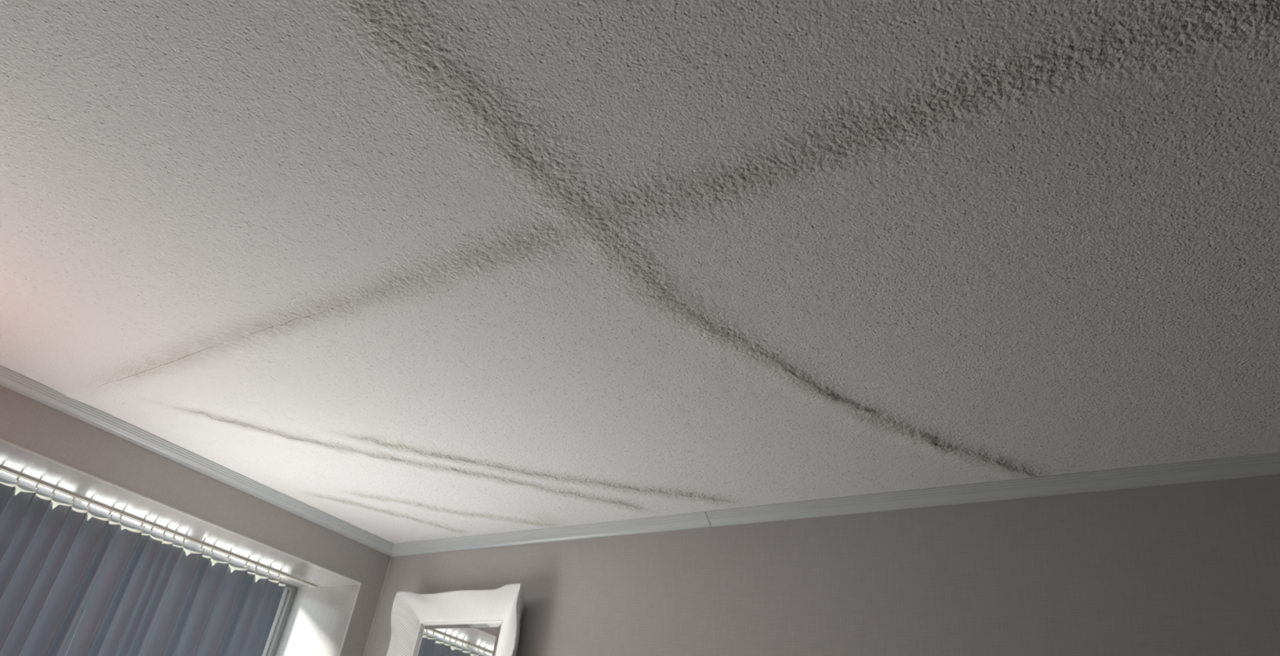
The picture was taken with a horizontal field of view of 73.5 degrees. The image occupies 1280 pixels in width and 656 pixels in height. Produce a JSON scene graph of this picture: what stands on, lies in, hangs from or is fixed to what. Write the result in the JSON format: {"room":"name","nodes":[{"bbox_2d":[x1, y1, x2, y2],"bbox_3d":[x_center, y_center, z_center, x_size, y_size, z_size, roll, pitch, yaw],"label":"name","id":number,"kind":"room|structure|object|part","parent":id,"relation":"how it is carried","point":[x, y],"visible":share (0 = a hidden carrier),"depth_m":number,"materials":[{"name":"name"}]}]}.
{"room":"living room","nodes":[
{"label":"living room","id":0,"kind":"room"},
{"bbox_2d":[0,385,391,655],"bbox_3d":[-2.590,0.885,1.645,0.500,2.400,4.400,-14,-38,31],"label":"wall","id":1,"kind":"structure","parent":0,"point":[317,621],"depth_m":3.06,"materials":[{"name":"paint"}]},
{"bbox_2d":[0,478,297,655],"bbox_3d":[-1.972,1.371,2.810,0.064,1.468,1.446,-14,-38,31],"label":"window","id":2,"kind":"structure","parent":1,"relation":"in","point":[274,637],"depth_m":3.54,"materials":[{"name":"grey metal"}]},
{"bbox_3d":[-1.723,1.604,3.123,0.030,1.440,0.460,-14,-38,31],"label":"sash","id":3,"kind":"part","parent":2,"relation":"part of","materials":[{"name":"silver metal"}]},
{"bbox_2d":[0,466,316,587],"bbox_3d":[-1.752,0.726,3.116,0.028,0.006,1.428,-14,-38,31],"label":"rail","id":4,"kind":"object","parent":1,"relation":"attached to","point":[2,469],"visible":1,"depth_m":3.08,"materials":[{"name":"white metal"}]},
{"bbox_2d":[0,469,285,655],"bbox_3d":[-1.817,1.012,2.887,0.064,0.732,1.242,-14,-38,31],"label":"curtain","id":5,"kind":"object","parent":4,"relation":"hanging from","point":[73,582],"visible":1,"depth_m":2.95,"materials":[{"name":"grey fabric"}]},
{"bbox_2d":[0,438,361,655],"bbox_3d":[-1.608,1.282,2.586,0.005,1.472,1.450,-14,-38,31],"label":"trim","id":6,"kind":"structure","parent":1,"relation":"attached to","point":[1,440],"depth_m":2.96,"materials":[{"name":"grey plastic"}]},
{"bbox_2d":[0,364,393,556],"bbox_3d":[-2.214,-0.165,2.128,0.049,0.040,4.400,-14,-38,31],"label":"trim","id":7,"kind":"structure","parent":1,"relation":"attached to","point":[11,380],"depth_m":2.92,"materials":[{"name":"grey"}]},
{"bbox_2d":[297,583,359,588],"bbox_3d":[-1.298,1.072,3.563,0.406,0.002,0.002,-14,-38,31],"label":"trim","id":8,"kind":"structure","parent":1,"relation":"attached to","point":[353,584],"depth_m":3.54,"materials":[{"name":"grey plastic"}]},
{"bbox_2d":[363,556,392,655],"bbox_3d":[-1.192,1.956,2.985,0.004,2.364,0.004,-14,-38,31],"label":"trim","id":9,"kind":"structure","parent":1,"relation":"attached to","point":[391,557],"depth_m":3.50,"materials":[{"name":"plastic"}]},
{"bbox_2d":[0,0,1279,543],"bbox_3d":[-0.612,-0.564,1.136,4.900,0.012,4.600,-14,-38,31],"label":"ceiling","id":10,"kind":"structure","parent":0,"point":[400,271],"depth_m":1.63,"materials":[{"name":"paint"}]},
{"bbox_2d":[364,475,1279,655],"bbox_3d":[0.416,1.584,2.046,4.800,2.400,0.100,-14,-38,31],"label":"wall","id":11,"kind":"structure","parent":0,"point":[1186,569],"depth_m":2.35,"materials":[{"name":"paint"}]},
{"bbox_2d":[386,583,524,655],"bbox_3d":[-0.710,1.385,2.955,0.659,0.957,0.096,-14,-38,31],"label":"wall mirror","id":12,"kind":"object","parent":11,"relation":"attached to","point":[466,623],"visible":1,"depth_m":3.14,"materials":[{"name":"white paint"}]},
{"bbox_3d":[-0.702,1.393,2.970,0.414,0.727,0.006,-14,-38,31],"label":"glass","id":13,"kind":"part","parent":12,"relation":"part of","materials":[{"name":"white mirror"}]},
{"bbox_2d":[391,511,711,556],"bbox_3d":[-0.416,0.780,3.206,1.539,0.040,0.049,-14,-38,31],"label":"trim","id":14,"kind":"structure","parent":11,"relation":"attached to","point":[695,520],"depth_m":3.13,"materials":[{"name":"grey"}]},
{"bbox_2d":[705,452,1279,527],"bbox_3d":[1.372,0.346,2.091,2.759,0.040,0.049,-14,-38,31],"label":"trim","id":15,"kind":"structure","parent":11,"relation":"attached to","point":[1264,464],"depth_m":2.31,"materials":[{"name":"grey"}]}
]}

